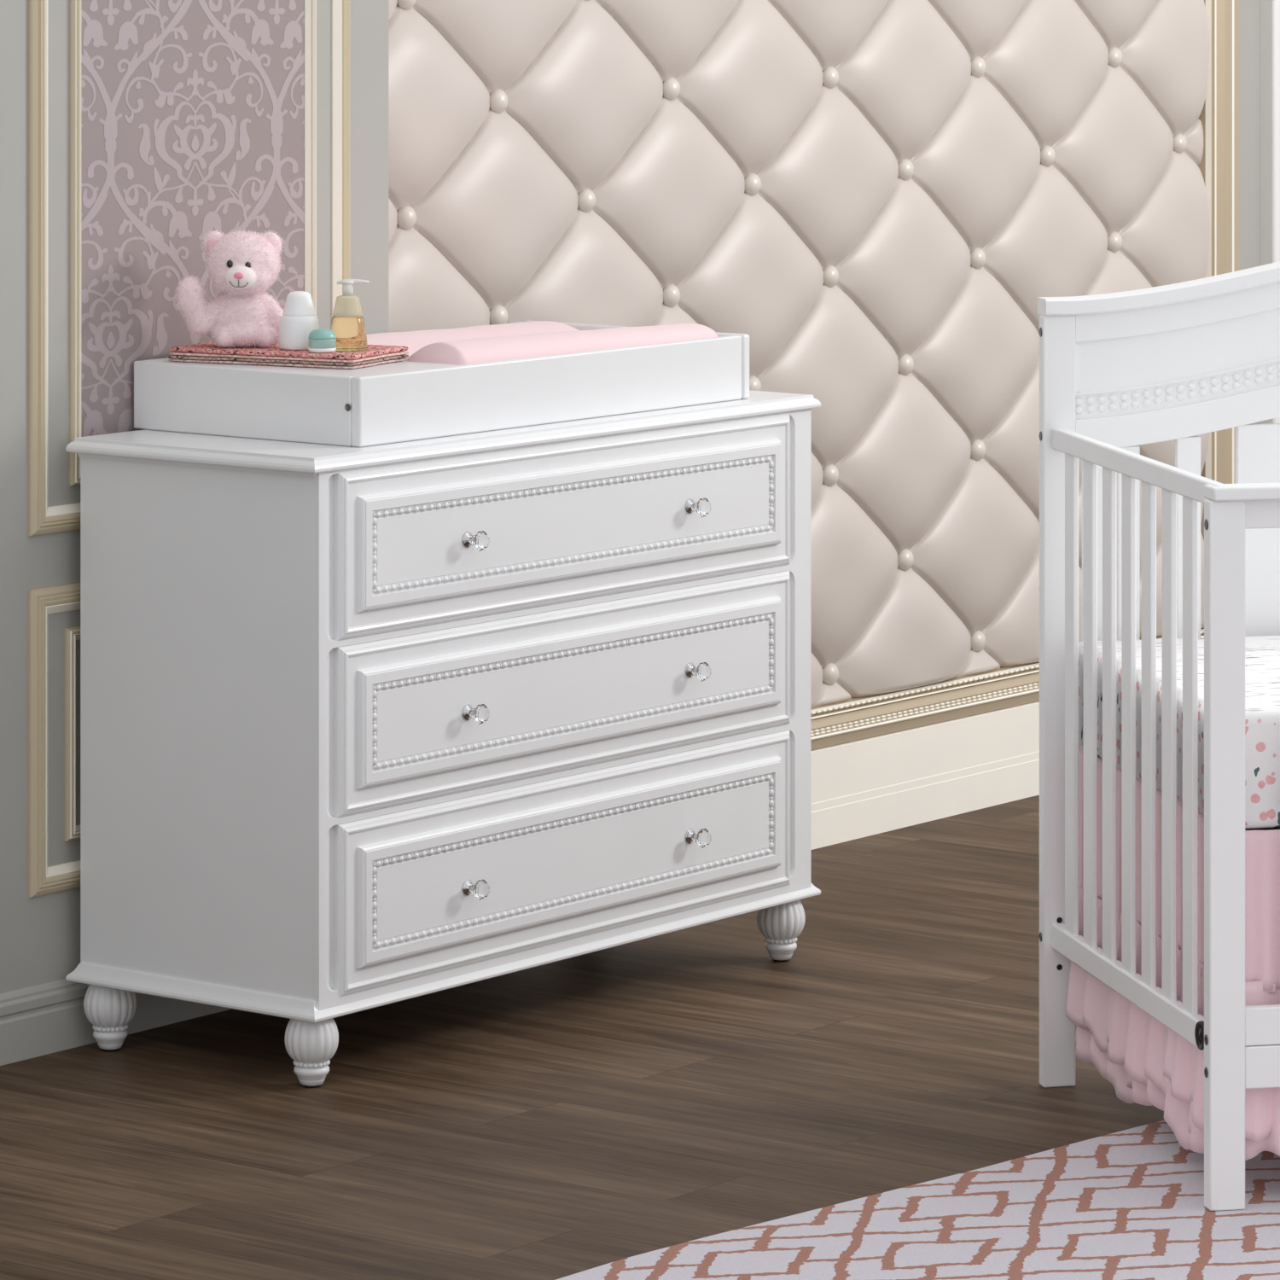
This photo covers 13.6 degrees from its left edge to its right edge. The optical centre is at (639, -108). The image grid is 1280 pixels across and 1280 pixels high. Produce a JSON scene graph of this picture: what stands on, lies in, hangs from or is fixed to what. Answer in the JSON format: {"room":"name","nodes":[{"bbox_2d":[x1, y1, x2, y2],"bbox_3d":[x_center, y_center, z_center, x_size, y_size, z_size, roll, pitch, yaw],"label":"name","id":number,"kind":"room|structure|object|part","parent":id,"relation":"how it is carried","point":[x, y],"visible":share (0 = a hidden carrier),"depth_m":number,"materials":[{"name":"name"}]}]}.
{"room":"children's room","nodes":[
{"label":"children's room","id":0,"kind":"room"},
{"bbox_2d":[0,0,388,994],"bbox_3d":[-1.717,0.350,7.010,0.288,2.700,3.955,0,0,38],"label":"wall","id":1,"kind":"structure","parent":0,"point":[40,935],"depth_m":7.88,"materials":[{"name":"paint"}]},
{"bbox_2d":[28,582,80,897],"bbox_3d":[-0.670,1.244,8.122,0.013,0.449,0.715,0,0,38],"label":"trim","id":2,"kind":"structure","parent":1,"relation":"attached to","point":[43,880],"depth_m":7.85,"materials":[{"name":"beige wood"}]},
{"bbox_2d":[64,626,80,841],"bbox_3d":[-0.672,1.240,8.121,0.012,0.313,0.557,0,0,38],"label":"trim","id":3,"kind":"structure","parent":1,"relation":"attached to","point":[72,634],"depth_m":7.90,"materials":[{"name":"beige wood"}]},
{"bbox_2d":[0,978,231,1065],"bbox_3d":[-1.598,1.650,6.918,0.012,0.101,3.955,0,0,38],"label":"baseboard","id":4,"kind":"structure","parent":1,"relation":"attached to","point":[50,1017],"depth_m":7.88,"materials":[{"name":"paint"}]},
{"bbox_2d":[28,0,350,536],"bbox_3d":[-0.670,0.145,8.122,0.013,1.590,0.715,0,0,38],"label":"trim","id":5,"kind":"structure","parent":1,"relation":"attached to","point":[43,519],"depth_m":7.85,"materials":[{"name":"beige wood"}]},
{"bbox_2d":[69,0,316,485],"bbox_3d":[-0.669,0.157,8.125,0.012,1.434,0.547,0,0,38],"label":"wall panel","id":6,"kind":"object","parent":1,"relation":"attached to","point":[189,119],"visible":0.7,"depth_m":8.08,"materials":[{"name":"paper"}]},
{"bbox_2d":[0,789,1163,1279],"bbox_3d":[1.613,1.725,7.883,4.500,0.050,9.400,0,0,38],"label":"floor","id":7,"kind":"structure","parent":0,"point":[558,1120],"depth_m":7.50,"materials":[{"name":"brown wood"}]},
{"bbox_2d":[65,389,820,1087],"bbox_3d":[-0.261,1.250,8.205,0.524,0.900,1.226,0,0,38],"label":"dresser","id":8,"kind":"object","parent":7,"relation":"on","point":[364,728],"visible":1,"depth_m":7.84,"materials":[{"name":"white paint"}]},
{"bbox_2d":[133,320,749,447],"bbox_3d":[-0.291,0.749,8.246,0.447,0.102,0.947,0,0,38],"label":"tray","id":9,"kind":"object","parent":8,"relation":"on","point":[401,401],"visible":0.86,"depth_m":7.95,"materials":[{"name":"white paint"}]},
{"bbox_2d":[168,357,408,368],"bbox_3d":[-0.524,0.697,8.011,0.314,0.004,0.175,0,0,26],"label":"folded cloth","id":10,"kind":"object","parent":9,"relation":"on","point":[403,358],"visible":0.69,"depth_m":7.94,"materials":[{"name":"pink fabric"}]},
{"bbox_2d":[167,354,408,366],"bbox_3d":[-0.524,0.692,8.011,0.316,0.005,0.176,0,0,26],"label":"folded cloth","id":11,"kind":"object","parent":10,"relation":"on","point":[181,357],"visible":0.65,"depth_m":7.94,"materials":[{"name":"pink fabric"}]},
{"bbox_2d":[168,351,408,362],"bbox_3d":[-0.524,0.687,8.011,0.314,0.005,0.175,0,0,26],"label":"folded cloth","id":12,"kind":"object","parent":11,"relation":"on","point":[175,352],"visible":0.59,"depth_m":7.94,"materials":[{"name":"fabric"}]},
{"bbox_2d":[169,341,408,360],"bbox_3d":[-0.525,0.681,8.011,0.316,0.008,0.175,0,0,26],"label":"folded cloth","id":13,"kind":"object","parent":12,"relation":"on","point":[209,346],"visible":0.73,"depth_m":7.95,"materials":[{"name":"pink fabric"}]},
{"bbox_2d":[174,228,285,349],"bbox_3d":[-0.606,0.591,8.011,0.151,0.178,0.128,0,0,26],"label":"teddy bear","id":14,"kind":"object","parent":13,"relation":"on","point":[243,264],"visible":1,"depth_m":7.99},
{"bbox_2d":[279,290,319,350],"bbox_3d":[-0.506,0.635,7.970,0.060,0.086,0.060,0,0,38],"label":"lotion bottle","id":15,"kind":"object","parent":13,"relation":"on","point":[299,317],"visible":0.96,"depth_m":7.95,"materials":[{"name":"white plastic"}]},
{"bbox_2d":[308,328,336,352],"bbox_3d":[-0.469,0.660,7.920,0.041,0.034,0.041,0,0,38],"label":"jar","id":16,"kind":"object","parent":13,"relation":"on","point":[320,340],"visible":1,"depth_m":7.90,"materials":[{"name":"teal plastic"}]},
{"bbox_3d":[-0.469,0.650,7.920,0.041,0.014,0.041,0,0,38],"label":"lid","id":17,"kind":"part","parent":16,"relation":"part of","materials":[{"name":"teal plastic"}]},
{"bbox_2d":[330,279,369,350],"bbox_3d":[-0.433,0.625,7.958,0.061,0.105,0.061,0,0,38],"label":"soap dispenser","id":18,"kind":"object","parent":13,"relation":"on","point":[347,322],"visible":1,"depth_m":7.94,"materials":[{"name":"orange plastic"}]},
{"bbox_2d":[154,359,456,376],"bbox_3d":[-0.497,0.705,7.980,0.409,0.012,0.234,0,0,38],"label":"shelf","id":19,"kind":"object","parent":9,"relation":"attached to","point":[162,367],"depth_m":7.89,"materials":[{"name":"white paint"}]},
{"bbox_2d":[366,320,718,365],"bbox_3d":[-0.221,0.730,8.340,0.401,0.118,0.656,0,0,38],"label":"changing pad","id":20,"kind":"object","parent":9,"relation":"in","point":[495,342],"visible":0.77,"depth_m":8.27,"materials":[{"name":"pink fabric"}]},
{"bbox_3d":[-0.277,0.814,8.217,0.483,0.028,1.226,0,0,38],"label":"panel","id":21,"kind":"part","parent":8,"relation":"part of","materials":[{"name":"white paint"}]},
{"bbox_3d":[-0.277,1.582,8.217,0.484,0.032,1.226,0,0,38],"label":"moulding","id":22,"kind":"part","parent":8,"relation":"part of","materials":[{"name":"white paint"}]},
{"bbox_3d":[-0.238,1.454,7.835,0.036,0.029,0.030,0,0,38],"label":"knob","id":23,"kind":"part","parent":8,"relation":"part of","materials":[{"name":"clear glass"}]},
{"bbox_3d":[-0.238,1.198,7.835,0.036,0.029,0.030,0,0,38],"label":"knob","id":24,"kind":"part","parent":8,"relation":"part of","materials":[{"name":"clear glass"}]},
{"bbox_3d":[-0.238,0.946,7.835,0.036,0.029,0.030,0,0,38],"label":"knob","id":25,"kind":"part","parent":8,"relation":"part of","materials":[{"name":"clear glass"}]},
{"bbox_3d":[-0.094,1.449,8.066,0.024,0.246,1.091,0,0,38],"label":"drawer","id":26,"kind":"part","parent":8,"relation":"part of","materials":[{"name":"white paint"}]},
{"bbox_3d":[-0.094,1.195,8.066,0.024,0.242,1.091,0,0,38],"label":"drawer","id":27,"kind":"part","parent":8,"relation":"part of","materials":[{"name":"white paint"}]},
{"bbox_3d":[-0.094,0.945,8.066,0.024,0.238,1.091,0,0,38],"label":"drawer","id":28,"kind":"part","parent":8,"relation":"part of","materials":[{"name":"white paint"}]},
{"bbox_3d":[-0.095,1.202,8.077,0.010,0.761,1.192,0,0,38],"label":"frame","id":29,"kind":"part","parent":8,"relation":"part of","materials":[{"name":"white paint"}]},
{"bbox_3d":[-0.087,1.449,8.061,0.008,0.126,0.971,0,0,38],"label":"bead trim","id":30,"kind":"part","parent":8,"relation":"part of","materials":[{"name":"white paint"}]},
{"bbox_3d":[-0.087,1.195,8.061,0.008,0.122,0.971,0,0,38],"label":"bead trim","id":31,"kind":"part","parent":8,"relation":"part of","materials":[{"name":"white paint"}]},
{"bbox_3d":[-0.087,0.945,8.061,0.008,0.118,0.971,0,0,38],"label":"bead trim","id":32,"kind":"part","parent":8,"relation":"part of","materials":[{"name":"white paint"}]},
{"bbox_3d":[0.090,1.454,8.262,0.036,0.029,0.030,0,0,38],"label":"knob","id":33,"kind":"part","parent":8,"relation":"part of","materials":[{"name":"clear glass"}]},
{"bbox_3d":[0.090,1.198,8.262,0.036,0.029,0.030,0,0,38],"label":"knob","id":34,"kind":"part","parent":8,"relation":"part of","materials":[{"name":"clear glass"}]},
{"bbox_3d":[0.090,0.946,8.262,0.036,0.029,0.030,0,0,38],"label":"knob","id":35,"kind":"part","parent":8,"relation":"part of","materials":[{"name":"clear glass"}]},
{"bbox_2d":[555,1119,1279,1279],"bbox_3d":[1.292,1.696,6.646,2.100,0.007,3.150,0,0,38],"label":"area rug","id":36,"kind":"object","parent":7,"relation":"on","point":[1128,1204],"visible":0.96,"depth_m":6.79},
{"bbox_2d":[1037,261,1279,1210],"bbox_3d":[1.322,1.097,7.414,1.378,1.207,0.807,0,0,-12],"label":"crib","id":37,"kind":"object","parent":36,"relation":"on","point":[1120,372],"visible":0.99,"depth_m":7.45,"materials":[{"name":"wood"}]},
{"bbox_3d":[0.595,1.151,7.653,0.048,1.098,0.025,0,0,-12],"label":"post","id":38,"kind":"part","parent":37,"relation":"part of","materials":[{"name":"white wood"}]},
{"bbox_3d":[0.669,1.484,7.279,0.018,0.036,0.737,0,0,-12],"label":"rail","id":39,"kind":"part","parent":37,"relation":"part of","materials":[{"name":"white wood"}]},
{"bbox_3d":[0.672,0.777,7.268,0.018,0.030,0.760,0,0,-12],"label":"rail","id":40,"kind":"part","parent":37,"relation":"part of","materials":[{"name":"white wood"}]},
{"bbox_2d":[1065,747,1279,1160],"bbox_3d":[1.310,1.443,7.398,1.306,0.458,0.725,0,0,-12],"label":"skirt","id":41,"kind":"object","parent":37,"relation":"hanging from","point":[1146,1062],"visible":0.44,"depth_m":7.18,"materials":[{"name":"fabric"}]},
{"bbox_3d":[1.244,0.579,7.789,1.279,0.124,0.020,0,0,-12],"label":"rail","id":42,"kind":"part","parent":37,"relation":"part of","materials":[{"name":"white wood"}]},
{"bbox_3d":[1.244,0.732,7.789,1.279,0.131,0.020,0,0,-12],"label":"rail","id":43,"kind":"part","parent":37,"relation":"part of","materials":[{"name":"white wood"}]},
{"bbox_3d":[1.244,0.654,7.790,1.279,0.197,0.010,0,0,-12],"label":"headboard panel","id":44,"kind":"part","parent":37,"relation":"part of","materials":[{"name":"white wood"}]},
{"bbox_3d":[1.246,0.690,7.785,1.279,0.108,0.008,0,0,-12],"label":"bead trim","id":45,"kind":"part","parent":37,"relation":"part of","materials":[{"name":"white wood"}]},
{"bbox_2d":[1078,635,1279,828],"bbox_3d":[1.321,1.138,7.415,1.300,0.151,0.702,0,0,-12],"label":"mattress","id":46,"kind":"object","parent":37,"relation":"on","point":[1262,653],"visible":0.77,"depth_m":7.13,"materials":[{"name":"white fabric"}]},
{"bbox_3d":[0.752,1.236,6.905,0.048,0.911,0.028,0,0,-12],"label":"post","id":47,"kind":"part","parent":37,"relation":"part of","materials":[{"name":"white wood"}]},
{"bbox_3d":[1.401,0.772,7.043,1.370,0.017,0.048,0,0,-12],"label":"cap rail","id":48,"kind":"part","parent":37,"relation":"part of","materials":[{"name":"white wood"}]},
{"bbox_3d":[1.402,1.511,7.040,1.279,0.054,0.019,0,0,-12],"label":"rail","id":49,"kind":"part","parent":37,"relation":"part of","materials":[{"name":"white wood"}]},
{"bbox_3d":[1.402,1.458,7.040,1.279,0.048,0.018,0,0,-12],"label":"rail","id":50,"kind":"part","parent":37,"relation":"part of","materials":[{"name":"white wood"}]},
{"bbox_3d":[1.401,0.800,7.045,1.279,0.038,0.016,0,0,-12],"label":"rail","id":51,"kind":"part","parent":37,"relation":"part of","materials":[{"name":"white wood"}]},
{"bbox_3d":[1.095,0.350,10.776,0.150,2.700,5.445,0,0,38],"label":"wall","id":52,"kind":"structure","parent":0,"visible":0},
{"bbox_2d":[388,0,1239,750],"bbox_3d":[0.333,0.452,9.617,0.056,2.144,2.768,0,0,38],"label":"panel","id":53,"kind":"object","parent":52,"relation":"attached to","point":[884,196],"visible":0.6,"depth_m":9.71,"materials":[{"name":"beige leather"}]},
{"bbox_3d":[0.333,0.452,9.617,0.056,2.144,2.768,0,0,38],"label":"frame","id":54,"kind":"part","parent":53,"relation":"part of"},
{"bbox_2d":[811,700,1079,849],"bbox_3d":[0.380,1.612,9.679,0.055,0.176,2.833,0,0,38],"label":"baseboard","id":55,"kind":"structure","parent":52,"relation":"attached to","point":[874,785],"depth_m":9.81,"materials":[{"name":"beige paint"}]},
{"bbox_2d":[1239,0,1260,424],"bbox_3d":[1.202,0.350,10.766,0.032,2.700,0.130,0,0,38],"label":"trim","id":56,"kind":"structure","parent":52,"relation":"attached to","point":[1249,9],"depth_m":10.76,"materials":[{"name":"paint"}]},
{"bbox_2d":[1260,0,1279,423],"bbox_3d":[1.358,0.350,10.942,0.065,2.700,0.362,0,0,38],"label":"trim","id":57,"kind":"structure","parent":52,"relation":"attached to","point":[1270,9],"depth_m":10.79,"materials":[{"name":"beige wood"}]}
]}

